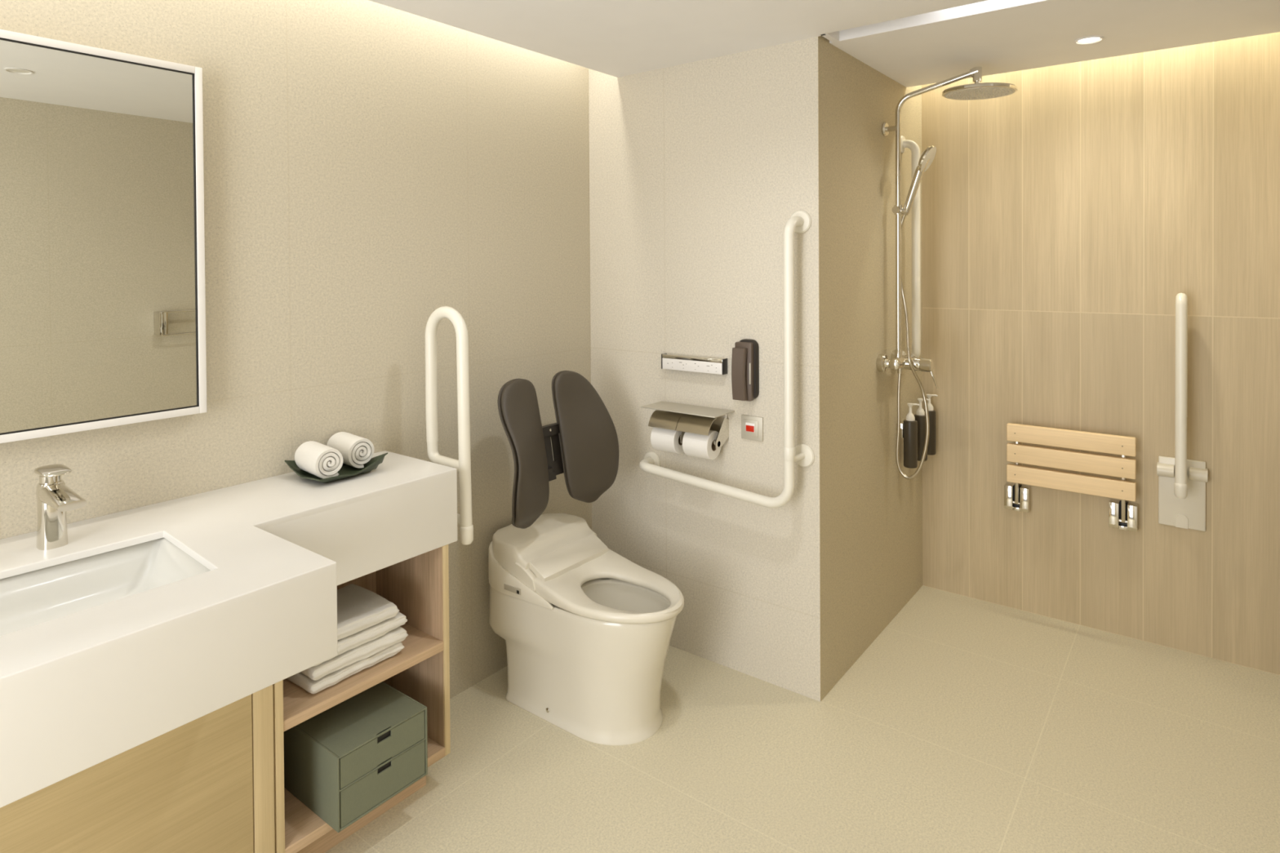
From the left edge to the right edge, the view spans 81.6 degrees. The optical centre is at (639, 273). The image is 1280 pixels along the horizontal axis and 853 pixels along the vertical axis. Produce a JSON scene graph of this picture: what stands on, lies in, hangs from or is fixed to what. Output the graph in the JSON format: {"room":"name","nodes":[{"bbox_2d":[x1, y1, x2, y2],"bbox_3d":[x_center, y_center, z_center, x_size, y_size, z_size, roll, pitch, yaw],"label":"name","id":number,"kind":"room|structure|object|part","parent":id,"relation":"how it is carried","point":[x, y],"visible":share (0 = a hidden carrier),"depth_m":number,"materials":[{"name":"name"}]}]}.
{"room":"accessible bathroom","nodes":[
{"label":"accessible bathroom","id":0,"kind":"room"},
{"bbox_2d":[0,0,591,698],"bbox_3d":[-1.284,0.158,1.586,0.100,2.450,3.450,0,1,37],"label":"wall","id":1,"kind":"structure","parent":0,"point":[371,169],"depth_m":2.13,"materials":[{"name":"paint"}]},
{"bbox_2d":[0,29,206,443],"bbox_3d":[-1.327,-0.071,1.405,0.050,0.814,0.916,0,1,37],"label":"wall mirror","id":2,"kind":"object","parent":1,"relation":"attached to","point":[103,300],"visible":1,"depth_m":1.59,"materials":[{"name":"clear glass"}]},
{"bbox_2d":[425,306,473,545],"bbox_3d":[-0.595,0.491,2.146,0.315,0.797,0.109,0,1,37],"label":"grab bar","id":3,"kind":"object","parent":1,"relation":"attached to","point":[463,465],"visible":0.73,"depth_m":2.06,"materials":[{"name":"white plastic"}]},
{"bbox_3d":[-0.590,0.689,2.146,0.269,0.041,0.030,0,1,37],"label":"hinge arm","id":4,"kind":"part","parent":3,"relation":"part of"},
{"bbox_2d":[497,370,618,528],"bbox_3d":[-0.340,0.561,2.477,0.322,0.450,0.488,0,1,37],"label":"backrest","id":5,"kind":"object","parent":1,"relation":"attached to","point":[583,443],"visible":1,"depth_m":2.47,"materials":[{"name":"black leather"}]},
{"bbox_3d":[-0.296,0.604,2.443,0.041,0.145,0.100,0,1,37],"label":"slotted plate","id":6,"kind":"part","parent":5,"relation":"part of","materials":[{"name":"black plastic"}]},
{"bbox_2d":[588,36,820,702],"bbox_3d":[0.175,0.135,2.704,1.058,2.450,0.100,0,1,37],"label":"wall","id":7,"kind":"structure","parent":0,"point":[699,171],"depth_m":2.57,"materials":[{"name":"paint"}]},
{"bbox_2d":[640,400,734,448],"bbox_3d":[0.163,0.528,2.575,0.307,0.118,0.130,0,1,37],"label":"paper holder","id":8,"kind":"object","parent":7,"relation":"attached to","point":[691,419],"visible":0.84,"depth_m":2.54,"materials":[{"name":"silver metal"}]},
{"bbox_2d":[648,409,683,431],"bbox_3d":[0.092,0.513,2.597,0.117,0.050,0.058,0,1,37],"label":"hood","id":9,"kind":"object","parent":8,"relation":"attached to","point":[661,419],"depth_m":2.58,"materials":[{"name":"metal"}]},
{"bbox_2d":[650,426,683,453],"bbox_3d":[0.105,0.581,2.620,0.100,0.096,0.096,0,1,37],"label":"toilet roll","id":10,"kind":"object","parent":8,"relation":"in","point":[661,439],"visible":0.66,"depth_m":2.58,"materials":[{"name":"paper"}]},
{"bbox_3d":[0.167,0.539,2.601,0.002,0.095,0.085,0,1,37],"label":"arm","id":11,"kind":"part","parent":8,"relation":"part of","materials":[{"name":"silver metal"}]},
{"bbox_2d":[640,400,734,417],"bbox_3d":[0.162,0.471,2.574,0.307,0.004,0.127,0,1,37],"label":"shelf","id":12,"kind":"object","parent":8,"relation":"attached to","point":[692,411],"depth_m":2.56,"materials":[{"name":"silver metal"}]},
{"bbox_2d":[675,413,716,435],"bbox_3d":[0.191,0.513,2.521,0.129,0.050,0.058,0,1,37],"label":"hood","id":13,"kind":"object","parent":8,"relation":"attached to","point":[687,423],"depth_m":2.51,"materials":[{"name":"metal"}]},
{"bbox_2d":[682,430,720,459],"bbox_3d":[0.212,0.582,2.538,0.100,0.096,0.096,0,1,37],"label":"toilet roll","id":14,"kind":"object","parent":8,"relation":"in","point":[695,445],"visible":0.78,"depth_m":2.50,"materials":[{"name":"paper"}]},
{"bbox_3d":[0.197,0.517,2.628,0.257,0.089,0.006,0,1,37],"label":"plate","id":15,"kind":"part","parent":8,"relation":"part of","materials":[{"name":"metal"}]},
{"bbox_3d":[0.279,0.539,2.515,0.002,0.095,0.085,0,1,37],"label":"arm","id":16,"kind":"part","parent":8,"relation":"part of","materials":[{"name":"silver metal"}]},
{"bbox_2d":[661,353,727,374],"bbox_3d":[0.189,0.318,2.614,0.258,0.053,0.032,0,1,37],"label":"bidet remote control","id":17,"kind":"object","parent":7,"relation":"attached to","point":[668,361],"visible":1,"depth_m":2.59,"materials":[{"name":"silver metal"}]},
{"bbox_3d":[0.189,0.299,2.614,0.254,0.013,0.031,0,1,37],"label":"rail","id":18,"kind":"part","parent":17,"relation":"part of","materials":[{"name":"silver metal"}]},
{"bbox_2d":[639,210,814,508],"bbox_3d":[0.253,0.272,2.520,0.679,0.948,0.104,0,1,37],"label":"bar","id":19,"kind":"object","parent":7,"relation":"attached to","point":[799,222],"visible":1,"depth_m":2.31,"materials":[{"name":"white plastic"}]},
{"bbox_2d":[731,338,759,401],"bbox_3d":[0.349,0.323,2.471,0.073,0.202,0.064,0,1,37],"label":"wall phone","id":20,"kind":"object","parent":7,"relation":"attached to","point":[745,353],"visible":1,"depth_m":2.46,"materials":[{"name":"plastic"}]},
{"bbox_2d":[741,414,763,441],"bbox_3d":[0.375,0.519,2.488,0.081,0.080,0.012,0,1,37],"label":"switch","id":21,"kind":"object","parent":7,"relation":"attached to","point":[752,427],"visible":1,"depth_m":2.48,"materials":[{"name":"white plastic"}]},
{"bbox_3d":[0.372,0.519,2.488,0.055,0.054,0.004,0,1,37],"label":"frame","id":22,"kind":"part","parent":21,"relation":"part of","materials":[{"name":"beige plastic"}]},
{"bbox_2d":[324,585,1279,852],"bbox_3d":[-0.032,1.417,1.383,2.340,0.080,4.615,0,1,37],"label":"floor","id":23,"kind":"structure","parent":0,"point":[967,725],"depth_m":2.08,"materials":[{"name":"tile"}]},
{"bbox_2d":[0,684,275,852],"bbox_3d":[-1.326,1.051,1.179,0.328,0.675,1.328,0,1,37],"label":"vanity cabinet","id":24,"kind":"object","parent":23,"relation":"on","point":[205,784],"visible":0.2,"depth_m":1.45,"materials":[{"name":"brown wood"}]},
{"bbox_2d":[0,450,457,808],"bbox_3d":[-1.048,0.635,1.273,0.657,0.196,1.827,0,1,37],"label":"countertop","id":25,"kind":"structure","parent":24,"relation":"on","point":[152,620],"depth_m":1.32,"materials":[{"name":"white stone"}]},
{"bbox_2d":[33,463,87,550],"bbox_3d":[-1.121,0.458,1.433,0.156,0.155,0.049,0,1,37],"label":"faucet","id":26,"kind":"object","parent":25,"relation":"on","point":[54,497],"visible":1,"depth_m":1.44,"materials":[{"name":"silver metal"}]},
{"bbox_3d":[-1.149,0.387,1.453,0.086,0.014,0.049,0,1,37],"label":"lever","id":27,"kind":"part","parent":26,"relation":"part of","materials":[{"name":"silver metal"}]},
{"bbox_3d":[-1.115,0.432,1.428,0.140,0.045,0.045,0,1,37],"label":"spout","id":28,"kind":"part","parent":26,"relation":"part of","materials":[{"name":"silver metal"}]},
{"bbox_2d":[0,537,209,635],"bbox_3d":[-1.072,0.608,1.204,0.327,0.110,0.648,0,1,37],"label":"basin","id":29,"kind":"object","parent":25,"relation":"in","point":[32,594],"depth_m":1.44,"materials":[{"name":"white ceramic"}]},
{"bbox_2d":[284,453,387,483],"bbox_3d":[-0.797,0.503,1.951,0.170,0.049,0.192,0,1,37],"label":"serving tray","id":30,"kind":"object","parent":25,"relation":"on","point":[346,471],"visible":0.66,"depth_m":1.94,"materials":[{"name":"black ceramic"}]},
{"bbox_2d":[294,440,342,479],"bbox_3d":[-0.829,0.481,1.914,0.130,0.079,0.074,0,1,43],"label":"rolled towel","id":31,"kind":"object","parent":30,"relation":"on","point":[321,460],"visible":1,"depth_m":1.88,"materials":[{"name":"fabric"}]},
{"bbox_2d":[326,431,374,468],"bbox_3d":[-0.788,0.480,2.017,0.130,0.080,0.075,0,1,42],"label":"rolled towel","id":32,"kind":"object","parent":30,"relation":"on","point":[356,451],"visible":0.98,"depth_m":1.98,"materials":[{"name":"fabric"}]},
{"bbox_3d":[-0.830,1.029,1.608,0.061,0.642,0.042,0,1,37],"label":"filler panel","id":33,"kind":"part","parent":24,"relation":"part of","materials":[{"name":"brown wood"}]},
{"bbox_2d":[272,544,450,852],"bbox_3d":[-0.779,1.050,1.894,0.326,0.652,0.465,0,1,37],"label":"shelf unit","id":34,"kind":"object","parent":23,"relation":"on","point":[418,585],"visible":0.34,"depth_m":1.96,"materials":[{"name":"brown wood"}]},
{"bbox_3d":[-0.915,1.007,1.716,0.326,0.560,0.018,0,1,37],"label":"panel","id":35,"kind":"part","parent":34,"relation":"part of","materials":[{"name":"brown wood"}]},
{"bbox_2d":[286,641,404,693],"bbox_3d":[-0.767,0.961,1.873,0.226,0.034,0.248,0,1,37],"label":"folded towel","id":36,"kind":"object","parent":34,"relation":"on","point":[313,686],"visible":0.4,"depth_m":1.77,"materials":[{"name":"fabric"}]},
{"bbox_2d":[300,626,408,680],"bbox_3d":[-0.759,0.929,1.877,0.226,0.039,0.252,0,1,38],"label":"folded towel","id":37,"kind":"object","parent":36,"relation":"on","point":[398,634],"visible":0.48,"depth_m":1.80,"materials":[{"name":"fabric"}]},
{"bbox_2d":[314,612,407,666],"bbox_3d":[-0.763,0.896,1.877,0.226,0.038,0.258,0,1,36],"label":"folded towel","id":38,"kind":"object","parent":37,"relation":"on","point":[372,633],"visible":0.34,"depth_m":1.83,"materials":[{"name":"fabric"}]},
{"bbox_2d":[337,583,399,639],"bbox_3d":[-0.774,0.862,1.869,0.224,0.042,0.240,0,1,39],"label":"folded towel","id":39,"kind":"object","parent":38,"relation":"on","point":[359,608],"visible":0.44,"depth_m":1.87,"materials":[{"name":"fabric"}]},
{"bbox_2d":[283,681,427,832],"bbox_3d":[-0.712,1.175,1.847,0.265,0.170,0.242,0,1,37],"label":"drawer box","id":40,"kind":"object","parent":34,"relation":"on","point":[347,760],"visible":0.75,"depth_m":1.77,"materials":[{"name":"green fabric"}]},
{"bbox_3d":[-0.609,1.208,1.769,0.004,0.091,0.226,0,1,37],"label":"drawer","id":41,"kind":"part","parent":40,"relation":"part of","materials":[{"name":"green fabric"}]},
{"bbox_3d":[-0.610,1.127,1.768,0.004,0.075,0.226,0,1,37],"label":"drawer","id":42,"kind":"part","parent":40,"relation":"part of","materials":[{"name":"green fabric"}]},
{"bbox_3d":[-0.900,0.992,1.987,0.015,0.536,0.430,0,1,37],"label":"panel","id":43,"kind":"part","parent":34,"relation":"part of","materials":[{"name":"brown wood"}]},
{"bbox_3d":[-0.773,0.990,1.889,0.307,0.024,0.430,0,1,37],"label":"shelf","id":44,"kind":"part","parent":34,"relation":"part of","materials":[{"name":"brown wood"}]},
{"bbox_3d":[-0.777,1.272,1.897,0.326,0.024,0.430,0,1,37],"label":"panel","id":45,"kind":"part","parent":34,"relation":"part of","materials":[{"name":"brown wood"}]},
{"bbox_3d":[-0.643,1.001,2.071,0.326,0.560,0.017,0,1,37],"label":"panel","id":46,"kind":"part","parent":34,"relation":"part of","materials":[{"name":"brown wood"}]},
{"bbox_2d":[488,513,684,745],"bbox_3d":[-0.167,1.108,2.358,0.695,0.517,0.377,0,1,37],"label":"toilet","id":47,"kind":"object","parent":23,"relation":"on","point":[586,628],"visible":0.99,"depth_m":2.25,"materials":[{"name":"ceramic"}]},
{"bbox_3d":[-0.345,0.908,2.492,0.238,0.117,0.344,0,1,37],"label":"tank lid","id":48,"kind":"part","parent":47,"relation":"part of","materials":[{"name":"white plastic"}]},
{"bbox_3d":[-0.224,0.931,2.400,0.068,0.076,0.304,0,1,37],"label":"panel","id":49,"kind":"part","parent":47,"relation":"part of","materials":[{"name":"white plastic"}]},
{"bbox_3d":[-0.084,0.959,2.293,0.485,0.067,0.346,0,1,37],"label":"seat","id":50,"kind":"part","parent":47,"relation":"part of","materials":[{"name":"white plastic"}]},
{"bbox_2d":[368,0,1279,87],"bbox_3d":[-0.050,-0.737,1.233,1.995,0.018,4.212,0,1,37],"label":"ceiling","id":51,"kind":"structure","parent":0,"point":[617,38],"depth_m":2.25,"materials":[{"name":"paint"}]},
{"bbox_2d":[834,0,1013,35],"bbox_3d":[1.060,-0.795,1.996,1.160,0.067,0.124,0,1,37],"label":"trim","id":52,"kind":"structure","parent":51,"relation":"attached to","point":[988,2],"depth_m":2.22,"materials":[{"name":"paint"}]},
{"bbox_2d":[1074,35,1104,44],"bbox_3d":[1.443,-0.757,2.384,0.084,0.020,0.084,0,1,37],"label":"recessed light","id":53,"kind":"object","parent":51,"relation":"in","point":[1086,40],"visible":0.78,"depth_m":2.38,"materials":[{"name":"paint"}]},
{"bbox_2d":[831,44,922,686],"bbox_3d":[0.910,0.129,2.876,0.100,2.450,1.065,0,1,37],"label":"wall","id":54,"kind":"structure","parent":0,"point":[877,511],"depth_m":2.69,"materials":[{"name":"stone"}]},
{"bbox_2d":[817,35,833,701],"bbox_3d":[0.596,0.136,2.383,0.001,2.450,0.100,0,1,37],"label":"trim","id":55,"kind":"structure","parent":54,"relation":"attached to","point":[824,45],"depth_m":2.38,"materials":[{"name":"stone"}]},
{"bbox_2d":[896,413,915,438],"bbox_3d":[1.116,0.620,3.050,0.017,0.060,0.330,0,1,37],"label":"rail","id":56,"kind":"object","parent":54,"relation":"attached to","point":[901,435],"visible":0.26,"depth_m":2.94,"materials":[{"name":"silver metal"}]},
{"bbox_2d":[903,403,919,468],"bbox_3d":[1.068,0.638,2.930,0.052,0.251,0.052,-1,1,-35],"label":"pump bottle","id":57,"kind":"object","parent":56,"relation":"attached to","point":[910,424],"visible":1,"depth_m":2.91,"materials":[{"name":"black plastic"}]},
{"bbox_2d":[914,398,928,461],"bbox_3d":[1.147,0.637,3.033,0.052,0.251,0.052,-1,1,-35],"label":"pump bottle","id":58,"kind":"object","parent":56,"relation":"attached to","point":[920,416],"visible":0.66,"depth_m":3.01,"materials":[{"name":"black plastic"}]},
{"bbox_2d":[924,394,937,454],"bbox_3d":[1.220,0.635,3.128,0.052,0.251,0.052,-1,1,-35],"label":"pump bottle","id":59,"kind":"object","parent":56,"relation":"attached to","point":[931,447],"visible":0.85,"depth_m":3.10,"materials":[{"name":"black plastic"}]},
{"bbox_2d":[900,135,920,358],"bbox_3d":[1.079,-0.085,2.954,0.072,0.933,0.070,0,1,37],"label":"vertical grab bar","id":60,"kind":"object","parent":54,"relation":"attached to","point":[912,145],"visible":0.7,"depth_m":2.93,"materials":[{"name":"white plastic"}]},
{"bbox_2d":[875,66,1017,479],"bbox_3d":[1.114,0.022,2.687,0.460,1.497,0.249,0,1,37],"label":"shower column","id":61,"kind":"structure","parent":54,"relation":"attached to","point":[976,91],"depth_m":2.75,"materials":[{"name":"silver metal"}]},
{"bbox_2d":[897,368,902,373],"bbox_3d":[0.978,0.359,2.791,0.024,0.034,0.024,0,1,37],"label":"outlet","id":62,"kind":"object","parent":61,"relation":"attached to","point":[900,371],"depth_m":2.78,"materials":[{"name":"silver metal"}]},
{"bbox_3d":[1.077,0.378,2.726,0.038,0.088,0.022,0,1,37],"label":"lever","id":63,"kind":"part","parent":61,"relation":"part of","materials":[{"name":"silver metal"}]},
{"bbox_3d":[1.194,-0.631,2.612,0.228,0.012,0.228,0,1,37],"label":"nozzle plate","id":64,"kind":"part","parent":61,"relation":"part of","materials":[{"name":"silver metal"}]},
{"bbox_2d":[921,31,1279,675],"bbox_3d":[1.712,0.123,2.869,1.382,2.450,0.100,0,1,37],"label":"wall","id":65,"kind":"structure","parent":0,"point":[1066,215],"depth_m":2.77,"materials":[{"name":"brown wood"}]},
{"bbox_2d":[1004,422,1137,532],"bbox_3d":[1.629,0.766,2.826,0.442,0.351,0.086,0,1,37],"label":"shower seat","id":66,"kind":"object","parent":65,"relation":"attached to","point":[1123,514],"visible":1,"depth_m":2.78,"materials":[{"name":"brown wood"}]},
{"bbox_2d":[1156,293,1207,531],"bbox_3d":[1.886,0.486,2.582,0.144,0.839,0.154,0,1,37],"label":"grab bar","id":67,"kind":"object","parent":65,"relation":"attached to","point":[1182,481],"visible":1,"depth_m":2.59,"materials":[{"name":"white plastic"}]},
{"bbox_3d":[1.870,0.395,2.563,0.033,0.656,0.103,0,1,37],"label":"rail","id":68,"kind":"part","parent":67,"relation":"part of","materials":[{"name":"white plastic"}]},
{"bbox_3d":[1.929,0.782,2.642,0.136,0.245,0.014,0,1,37],"label":"wall plate","id":69,"kind":"part","parent":67,"relation":"part of","materials":[{"name":"white plastic"}]}
]}

